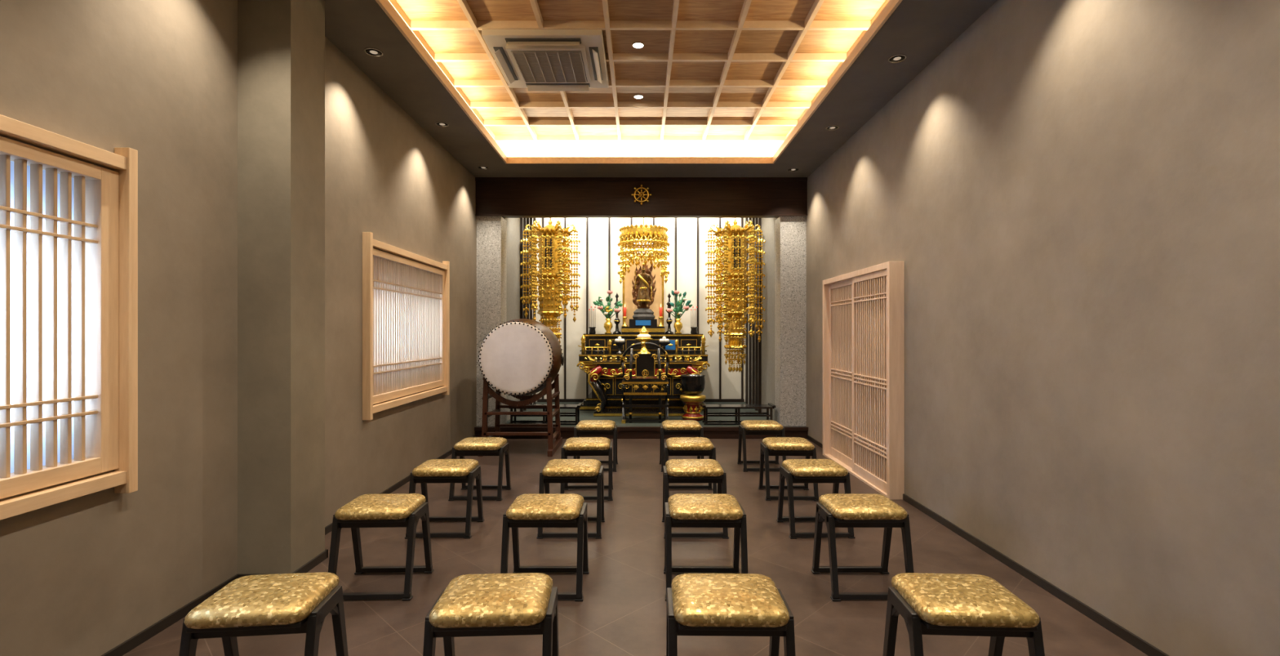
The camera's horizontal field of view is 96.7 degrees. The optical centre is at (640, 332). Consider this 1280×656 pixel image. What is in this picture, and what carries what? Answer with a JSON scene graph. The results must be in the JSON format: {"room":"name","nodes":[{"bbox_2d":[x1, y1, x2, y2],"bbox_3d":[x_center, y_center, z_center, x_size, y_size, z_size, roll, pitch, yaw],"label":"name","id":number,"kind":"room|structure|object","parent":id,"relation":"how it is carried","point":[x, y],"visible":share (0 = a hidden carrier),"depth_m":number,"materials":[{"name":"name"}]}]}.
{"room":"house of worship","nodes":[
{"label":"house of worship","id":0,"kind":"room"},
{"bbox_2d":[0,0,476,655],"bbox_3d":[-2.170,-0.608,4.090,0.260,3.816,11.380,0,0,0],"label":"wall","id":1,"kind":"structure","parent":0,"point":[85,575],"depth_m":2.65,"materials":[{"name":"beige paint"}]},
{"bbox_2d":[0,114,137,519],"bbox_3d":[-2.100,-0.050,1.430,0.120,1.380,1.760,0,0,0],"label":"window","id":2,"kind":"structure","parent":1,"relation":"in","point":[104,222],"depth_m":2.09,"materials":[{"name":"brown wood"}]},
{"bbox_2d":[10,160,73,472],"bbox_3d":[-2.174,-0.050,1.430,0.002,1.180,1.620,0,0,0],"label":"paper","id":3,"kind":"object","parent":2,"relation":"attached to","point":[11,162],"visible":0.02,"depth_m":2.07,"materials":[{"name":"white paper"}]},
{"bbox_2d":[101,435,475,655],"bbox_3d":[-1.956,1.278,2.700,0.289,0.045,8.600,0,0,0],"label":"baseboard","id":4,"kind":"structure","parent":1,"relation":"attached to","point":[122,648],"depth_m":2.62,"materials":[{"name":"black wood"}]},
{"bbox_2d":[362,231,449,419],"bbox_3d":[-2.040,-0.050,5.035,0.120,1.380,1.730,0,0,0],"label":"window","id":5,"kind":"structure","parent":1,"relation":"in","point":[406,302],"depth_m":4.82,"materials":[{"name":"brown wood"}]},
{"bbox_2d":[237,0,324,573],"bbox_3d":[-2.062,-0.308,3.126,0.477,3.216,0.321,0,0,0],"label":"wall pillar","id":6,"kind":"structure","parent":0,"point":[281,43],"depth_m":2.96,"materials":[{"name":"paint"}]},
{"bbox_2d":[122,438,1147,655],"bbox_3d":[-0.050,1.350,2.650,4.600,0.100,8.700,0,0,0],"label":"floor","id":7,"kind":"structure","parent":0,"point":[622,610],"depth_m":3.10,"materials":[{"name":"tile"}]},
{"bbox_2d":[178,571,348,655],"bbox_3d":[-1.255,1.076,1.915,0.412,0.448,0.354,0,0,-6],"label":"stool","id":8,"kind":"object","parent":7,"relation":"on","point":[264,604],"visible":1,"depth_m":1.83,"materials":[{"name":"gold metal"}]},
{"bbox_2d":[328,493,434,600],"bbox_3d":[-1.330,1.076,2.930,0.412,0.448,0.354,0,0,-2],"label":"stool","id":9,"kind":"object","parent":7,"relation":"on","point":[393,509],"visible":0.91,"depth_m":2.83,"materials":[{"name":"gold metal"}]},
{"bbox_2d":[404,458,484,538],"bbox_3d":[-1.287,1.076,3.770,0.412,0.448,0.354,0,0,-1],"label":"stool","id":10,"kind":"object","parent":7,"relation":"on","point":[433,470],"visible":0.93,"depth_m":3.67,"materials":[{"name":"gold metal"}]},
{"bbox_2d":[448,436,511,500],"bbox_3d":[-1.284,1.076,4.580,0.412,0.448,0.354,0,0,0],"label":"stool","id":11,"kind":"object","parent":7,"relation":"on","point":[471,446],"visible":0.98,"depth_m":4.47,"materials":[{"name":"gold metal"}]},
{"bbox_2d":[422,572,559,655],"bbox_3d":[-0.490,1.076,1.915,0.412,0.448,0.354,0,0,-3],"label":"stool","id":12,"kind":"object","parent":7,"relation":"on","point":[491,604],"visible":1,"depth_m":1.82,"materials":[{"name":"gold metal"}]},
{"bbox_2d":[478,373,562,456],"bbox_3d":[-1.320,0.895,6.375,0.780,0.830,0.790,0,0,0],"label":"stand","id":13,"kind":"object","parent":7,"relation":"on","point":[488,393],"depth_m":6.09,"materials":[{"name":"brown wood"}]},
{"bbox_2d":[478,318,564,395],"bbox_3d":[-1.320,0.270,6.375,0.906,0.860,0.771,0,0,0],"label":"drum","id":14,"kind":"object","parent":13,"relation":"on","point":[517,357],"visible":0.98,"depth_m":5.99,"materials":[{"name":"beige leather"}]},
{"bbox_2d":[500,493,589,600],"bbox_3d":[-0.485,1.076,2.930,0.412,0.448,0.354,0,0,0],"label":"stool","id":15,"kind":"object","parent":7,"relation":"on","point":[529,509],"visible":0.91,"depth_m":2.83,"materials":[{"name":"gold metal"}]},
{"bbox_2d":[536,458,604,538],"bbox_3d":[-0.452,1.076,3.770,0.412,0.448,0.354,0,0,0],"label":"stool","id":16,"kind":"object","parent":7,"relation":"on","point":[556,470],"visible":0.93,"depth_m":3.65,"materials":[{"name":"gold metal"}]},
{"bbox_2d":[560,436,613,500],"bbox_3d":[-0.428,1.076,4.580,0.412,0.448,0.354,0,0,-2],"label":"stool","id":17,"kind":"object","parent":7,"relation":"on","point":[575,446],"visible":0.88,"depth_m":4.46,"materials":[{"name":"gold metal"}]},
{"bbox_2d":[573,419,617,471],"bbox_3d":[-0.431,1.076,5.500,0.412,0.448,0.354,0,0,0],"label":"stool","id":18,"kind":"object","parent":7,"relation":"on","point":[585,427],"visible":0.77,"depth_m":5.39,"materials":[{"name":"gold metal"}]},
{"bbox_2d":[658,419,703,471],"bbox_3d":[0.393,1.076,5.500,0.412,0.448,0.354,0,0,-1],"label":"stool","id":19,"kind":"object","parent":7,"relation":"on","point":[669,427],"visible":0.75,"depth_m":5.39,"materials":[{"name":"gold metal"}]},
{"bbox_2d":[663,436,716,497],"bbox_3d":[0.391,1.076,4.580,0.412,0.448,0.354,0,0,0],"label":"stool","id":20,"kind":"object","parent":7,"relation":"on","point":[674,446],"visible":0.67,"depth_m":4.48,"materials":[{"name":"gold metal"}]},
{"bbox_2d":[662,458,728,538],"bbox_3d":[0.352,1.076,3.770,0.412,0.448,0.354,0,0,0],"label":"stool","id":21,"kind":"object","parent":7,"relation":"on","point":[674,470],"visible":0.86,"depth_m":3.65,"materials":[{"name":"gold metal"}]},
{"bbox_2d":[663,493,747,600],"bbox_3d":[0.327,1.076,2.930,0.412,0.448,0.354,0,0,1],"label":"stool","id":22,"kind":"object","parent":7,"relation":"on","point":[681,509],"visible":0.85,"depth_m":2.83,"materials":[{"name":"gold metal"}]},
{"bbox_2d":[666,573,795,655],"bbox_3d":[0.290,1.076,1.915,0.412,0.448,0.354,0,0,1],"label":"stool","id":23,"kind":"object","parent":7,"relation":"on","point":[708,604],"visible":1,"depth_m":1.82,"materials":[{"name":"gold metal"}]},
{"bbox_2d":[737,419,786,471],"bbox_3d":[1.167,1.076,5.500,0.412,0.448,0.354,0,0,0],"label":"stool","id":24,"kind":"object","parent":7,"relation":"on","point":[748,427],"visible":0.85,"depth_m":5.39,"materials":[{"name":"gold metal"}]},
{"bbox_2d":[758,436,818,501],"bbox_3d":[1.183,1.076,4.580,0.412,0.448,0.354,0,0,2],"label":"stool","id":25,"kind":"object","parent":7,"relation":"on","point":[770,446],"visible":0.98,"depth_m":4.47,"materials":[{"name":"gold metal"}]},
{"bbox_2d":[776,458,855,538],"bbox_3d":[1.148,1.076,3.770,0.412,0.448,0.354,0,0,-1],"label":"stool","id":26,"kind":"object","parent":7,"relation":"on","point":[794,470],"visible":0.91,"depth_m":3.66,"materials":[{"name":"gold metal"}]},
{"bbox_2d":[810,493,913,600],"bbox_3d":[1.135,1.076,2.930,0.412,0.448,0.354,0,0,0],"label":"stool","id":27,"kind":"object","parent":7,"relation":"on","point":[837,509],"visible":0.93,"depth_m":2.83,"materials":[{"name":"gold metal"}]},
{"bbox_2d":[882,572,1044,655],"bbox_3d":[1.075,1.076,1.915,0.412,0.448,0.354,0,0,3],"label":"stool","id":28,"kind":"object","parent":7,"relation":"on","point":[928,603],"visible":1,"depth_m":1.82,"materials":[{"name":"gold metal"}]},
{"bbox_2d":[388,0,889,141],"bbox_3d":[0.000,-2.257,3.250,3.760,0.075,6.700,0,0,0],"label":"ceiling","id":29,"kind":"structure","parent":0,"point":[704,70],"depth_m":4.78,"materials":[{"name":"brown wood"}]},
{"bbox_2d":[481,29,608,90],"bbox_3d":[-0.725,-2.201,4.620,0.880,0.138,0.900,0,0,0],"label":"air conditioner","id":30,"kind":"object","parent":29,"relation":"attached to","point":[532,60],"visible":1,"depth_m":4.47,"materials":[{"name":"beige plastic"}]},
{"bbox_2d":[631,41,644,48],"bbox_3d":[-0.020,-2.272,4.500,0.100,0.006,0.100,0,0,0],"label":"recessed light","id":31,"kind":"object","parent":29,"relation":"in","point":[637,45],"visible":1,"depth_m":4.50,"materials":[{"name":"grey plastic"}]},
{"bbox_2d":[633,93,644,98],"bbox_3d":[-0.020,-2.272,5.480,0.100,0.006,0.100,0,0,0],"label":"recessed light","id":32,"kind":"object","parent":29,"relation":"in","point":[635,96],"visible":1,"depth_m":5.48,"materials":[{"name":"grey"}]},
{"bbox_2d":[503,217,777,421],"bbox_3d":[0.000,-0.470,8.470,3.590,3.260,2.220,0,0,0],"label":"wall","id":33,"kind":"structure","parent":0,"point":[760,357],"depth_m":8.12,"materials":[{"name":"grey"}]},
{"bbox_2d":[536,217,745,401],"bbox_3d":[0.000,-0.425,9.613,4.200,3.450,0.135,0,0,0],"label":"wall","id":34,"kind":"structure","parent":0,"point":[598,258],"depth_m":9.58,"materials":[{"name":"white"}]},
{"bbox_2d":[474,401,808,438],"bbox_3d":[0.009,1.229,8.280,4.097,0.142,2.600,0,0,0],"label":"platform","id":35,"kind":"structure","parent":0,"point":[634,429],"depth_m":7.02,"materials":[{"name":"brown wood"}]},
{"bbox_2d":[508,402,582,424],"bbox_3d":[-1.220,1.036,7.290,0.920,0.247,0.260,0,0,0],"label":"table","id":36,"kind":"object","parent":35,"relation":"on","point":[576,414],"visible":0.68,"depth_m":7.18,"materials":[{"name":"black paint"}]},
{"bbox_2d":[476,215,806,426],"bbox_3d":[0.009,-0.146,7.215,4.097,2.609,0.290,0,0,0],"label":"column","id":37,"kind":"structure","parent":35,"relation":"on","point":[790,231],"depth_m":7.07,"materials":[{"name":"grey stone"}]},
{"bbox_2d":[475,177,807,217],"bbox_3d":[0.009,-1.681,7.098,4.097,0.471,0.165,0,0,0],"label":"beam","id":38,"kind":"structure","parent":37,"relation":"on","point":[504,197],"depth_m":7.03,"materials":[{"name":"brown wood"}]},
{"bbox_2d":[631,184,651,204],"bbox_3d":[0.010,-1.700,7.009,0.254,0.254,0.048,0,0,0],"label":"wheel","id":39,"kind":"object","parent":38,"relation":"attached to","point":[640,194],"visible":1,"depth_m":6.99,"materials":[{"name":"gold metal"}]},
{"bbox_2d":[576,319,710,410],"bbox_3d":[0.040,0.470,8.928,1.990,1.380,0.944,0,0,0],"label":"altar","id":40,"kind":"object","parent":35,"relation":"on","point":[594,345],"visible":0.57,"depth_m":8.61,"materials":[{"name":"black paint"}]},
{"bbox_2d":[588,306,595,333],"bbox_3d":[-0.760,-0.205,8.950,0.120,0.440,0.117,0,0,0],"label":"holder","id":41,"kind":"object","parent":40,"relation":"on","point":[592,329],"visible":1,"depth_m":8.93,"materials":[{"name":"black paint"}]},
{"bbox_2d":[592,289,622,333],"bbox_3d":[-0.515,-0.324,8.916,0.465,0.678,0.188,0,0,0],"label":"vase","id":42,"kind":"object","parent":40,"relation":"on","point":[606,310],"visible":1,"depth_m":8.89,"materials":[{"name":"gold metal"}]},
{"bbox_2d":[612,293,621,333],"bbox_3d":[-0.380,-0.315,9.140,0.140,0.660,0.140,0,0,0],"label":"candlestick","id":43,"kind":"object","parent":40,"relation":"on","point":[616,320],"visible":0.78,"depth_m":9.12,"materials":[{"name":"black paint"}]},
{"bbox_2d":[613,336,626,353],"bbox_3d":[-0.320,0.186,8.680,0.200,0.268,0.197,0,0,0],"label":"dish","id":44,"kind":"object","parent":40,"relation":"on","point":[619,341],"visible":0.99,"depth_m":8.63,"materials":[{"name":"black paint"}]},
{"bbox_2d":[622,303,627,326],"bbox_3d":[-0.250,-0.280,8.990,0.100,0.360,0.098,0,0,0],"label":"candle","id":45,"kind":"object","parent":40,"relation":"on","point":[624,317],"visible":1,"depth_m":8.97,"materials":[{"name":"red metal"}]},
{"bbox_2d":[622,255,663,326],"bbox_3d":[0.043,-0.615,9.431,0.685,1.330,0.038,0,0,0],"label":"panel","id":46,"kind":"object","parent":40,"relation":"attached to","point":[628,298],"visible":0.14,"depth_m":9.41,"materials":[{"name":"beige wood"}]},
{"bbox_2d":[635,325,652,353],"bbox_3d":[0.050,0.110,8.660,0.260,0.420,0.260,0,0,0],"label":"stand","id":47,"kind":"object","parent":40,"relation":"on","point":[643,335],"visible":0.77,"depth_m":8.59,"materials":[{"name":"gold metal"}]},
{"bbox_2d":[631,259,656,319],"bbox_3d":[0.059,-0.730,9.181,0.407,1.021,0.277,0,0,0],"label":"statue","id":48,"kind":"object","parent":40,"relation":"on","point":[643,278],"visible":0.98,"depth_m":9.12,"materials":[{"name":"brown metal"}]},
{"bbox_2d":[657,303,663,326],"bbox_3d":[0.320,-0.280,8.990,0.100,0.360,0.098,0,0,0],"label":"candle","id":49,"kind":"object","parent":40,"relation":"on","point":[660,317],"visible":1,"depth_m":8.97,"materials":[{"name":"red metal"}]},
{"bbox_2d":[657,336,670,353],"bbox_3d":[0.360,0.186,8.680,0.200,0.268,0.197,0,0,0],"label":"dish","id":50,"kind":"object","parent":40,"relation":"on","point":[664,341],"visible":0.91,"depth_m":8.63,"materials":[{"name":"white ceramic"}]},
{"bbox_2d":[665,293,673,333],"bbox_3d":[0.460,-0.315,9.140,0.140,0.660,0.140,0,0,0],"label":"candlestick","id":51,"kind":"object","parent":40,"relation":"on","point":[668,320],"visible":0.83,"depth_m":9.12,"materials":[{"name":"black paint"}]},
{"bbox_2d":[666,289,692,333],"bbox_3d":[0.613,-0.328,8.916,0.413,0.685,0.188,0,0,0],"label":"vase","id":52,"kind":"object","parent":40,"relation":"on","point":[677,326],"visible":1,"depth_m":8.90,"materials":[{"name":"gold metal"}]},
{"bbox_2d":[690,306,697,333],"bbox_3d":[0.840,-0.205,8.950,0.120,0.440,0.117,0,0,0],"label":"holder","id":53,"kind":"object","parent":40,"relation":"on","point":[694,329],"visible":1,"depth_m":8.94,"materials":[{"name":"black paint"}]},
{"bbox_2d":[587,355,701,416],"bbox_3d":[0.050,0.742,8.136,1.616,0.836,0.497,0,0,0],"label":"table","id":54,"kind":"object","parent":35,"relation":"on","point":[608,367],"visible":0.58,"depth_m":7.93,"materials":[{"name":"black paint"}]},
{"bbox_2d":[601,346,689,360],"bbox_3d":[0.075,0.300,8.140,1.260,0.200,0.197,0,0,0],"label":"implement","id":55,"kind":"object","parent":54,"relation":"on","point":[644,350],"visible":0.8,"depth_m":8.09,"materials":[{"name":"gold metal"}]},
{"bbox_2d":[620,341,669,422],"bbox_3d":[0.060,0.639,7.551,0.671,1.051,0.522,0,0,0],"label":"chair","id":56,"kind":"object","parent":35,"relation":"on","point":[645,362],"visible":0.99,"depth_m":7.36,"materials":[{"name":"black paint"}]},
{"bbox_2d":[680,393,706,420],"bbox_3d":[0.700,0.993,7.620,0.350,0.335,0.350,0,0,0],"label":"stand","id":57,"kind":"object","parent":35,"relation":"on","point":[692,407],"visible":0.98,"depth_m":7.52,"materials":[{"name":"gold metal"}]},
{"bbox_2d":[680,373,705,395],"bbox_3d":[0.700,0.695,7.620,0.330,0.259,0.330,0,0,0],"label":"gong","id":58,"kind":"object","parent":57,"relation":"on","point":[691,384],"depth_m":7.49,"materials":[{"name":"black metal"}]},
{"bbox_2d":[700,402,775,424],"bbox_3d":[1.240,1.036,7.290,0.920,0.247,0.260,0,0,0],"label":"table","id":59,"kind":"object","parent":35,"relation":"on","point":[737,414],"visible":0.88,"depth_m":7.20,"materials":[{"name":"black paint"}]},
{"bbox_2d":[324,0,997,177],"bbox_3d":[-0.071,-2.141,2.765,4.457,0.450,8.730,0,0,0],"label":"ceiling","id":60,"kind":"structure","parent":0,"point":[921,30],"depth_m":4.79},
{"bbox_2d":[364,47,383,57],"bbox_3d":[-1.820,-1.913,3.880,0.120,0.006,0.120,0,0,0],"label":"recessed light","id":61,"kind":"object","parent":60,"relation":"in","point":[372,51],"visible":1,"depth_m":3.88,"materials":[{"name":"grey metal"}]},
{"bbox_2d":[435,121,448,126],"bbox_3d":[-1.820,-1.913,5.220,0.120,0.006,0.120,0,0,0],"label":"recessed light","id":62,"kind":"object","parent":60,"relation":"in","point":[437,123],"visible":1,"depth_m":5.22,"materials":[{"name":"grey metal"}]},
{"bbox_2d":[478,165,488,168],"bbox_3d":[-1.820,-1.913,6.590,0.120,0.006,0.120,0,0,0],"label":"recessed light","id":63,"kind":"object","parent":60,"relation":"in","point":[479,166],"visible":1,"depth_m":6.59,"materials":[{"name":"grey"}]},
{"bbox_2d":[520,217,580,342],"bbox_3d":[-1.270,-0.912,8.000,0.849,2.375,0.687,0,0,0],"label":"ornament","id":64,"kind":"object","parent":60,"relation":"hanging from","point":[552,267],"visible":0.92,"depth_m":7.87,"materials":[{"name":"gold metal"}]},
{"bbox_2d":[375,0,902,163],"bbox_3d":[-0.010,-1.940,3.255,3.020,0.072,6.310,0,0,0],"label":"trim","id":65,"kind":"structure","parent":60,"relation":"attached to","point":[385,5],"depth_m":5.02,"materials":[{"name":"brown wood"}]},
{"bbox_2d":[617,217,669,284],"bbox_3d":[0.045,-1.423,8.700,0.799,1.355,0.756,0,0,0],"label":"canopy","id":66,"kind":"object","parent":60,"relation":"hanging from","point":[636,233],"visible":1,"depth_m":8.49,"materials":[{"name":"gold metal"}]},
{"bbox_2d":[705,217,765,372],"bbox_3d":[1.330,-0.772,8.000,0.849,2.655,0.687,0,0,0],"label":"ornament","id":67,"kind":"object","parent":60,"relation":"hanging from","point":[733,266],"visible":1,"depth_m":7.88,"materials":[{"name":"gold metal"}]},
{"bbox_2d":[787,167,798,171],"bbox_3d":[1.790,-1.913,6.670,0.120,0.006,0.120,0,0,0],"label":"recessed light","id":68,"kind":"object","parent":60,"relation":"in","point":[793,169],"visible":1,"depth_m":6.67,"materials":[{"name":"grey metal"}]},
{"bbox_2d":[826,124,839,130],"bbox_3d":[1.790,-1.913,5.310,0.120,0.006,0.120,0,0,0],"label":"recessed light","id":69,"kind":"object","parent":60,"relation":"in","point":[831,127],"visible":1,"depth_m":5.31,"materials":[{"name":"grey metal"}]},
{"bbox_2d":[888,53,906,62],"bbox_3d":[1.790,-1.913,3.970,0.120,0.006,0.120,0,0,0],"label":"recessed light","id":70,"kind":"object","parent":60,"relation":"in","point":[897,58],"visible":1,"depth_m":3.96,"materials":[{"name":"grey metal"}]},
{"bbox_2d":[806,0,1279,655],"bbox_3d":[2.117,-0.608,4.090,0.120,3.816,11.380,0,0,0],"label":"wall","id":71,"kind":"structure","parent":0,"point":[1078,201],"depth_m":2.59,"materials":[{"name":"beige paint"}]},
{"bbox_2d":[822,261,904,499],"bbox_3d":[1.998,0.370,5.255,0.117,1.860,1.630,0,0,0],"label":"door","id":72,"kind":"structure","parent":71,"relation":"in","point":[864,308],"depth_m":4.96,"materials":[{"name":"brown wood"}]},
{"bbox_2d":[806,435,1168,655],"bbox_3d":[2.051,1.278,2.700,0.012,0.045,8.600,0,0,0],"label":"baseboard","id":73,"kind":"structure","parent":71,"relation":"attached to","point":[1146,647],"depth_m":2.86,"materials":[{"name":"black wood"}]}
]}

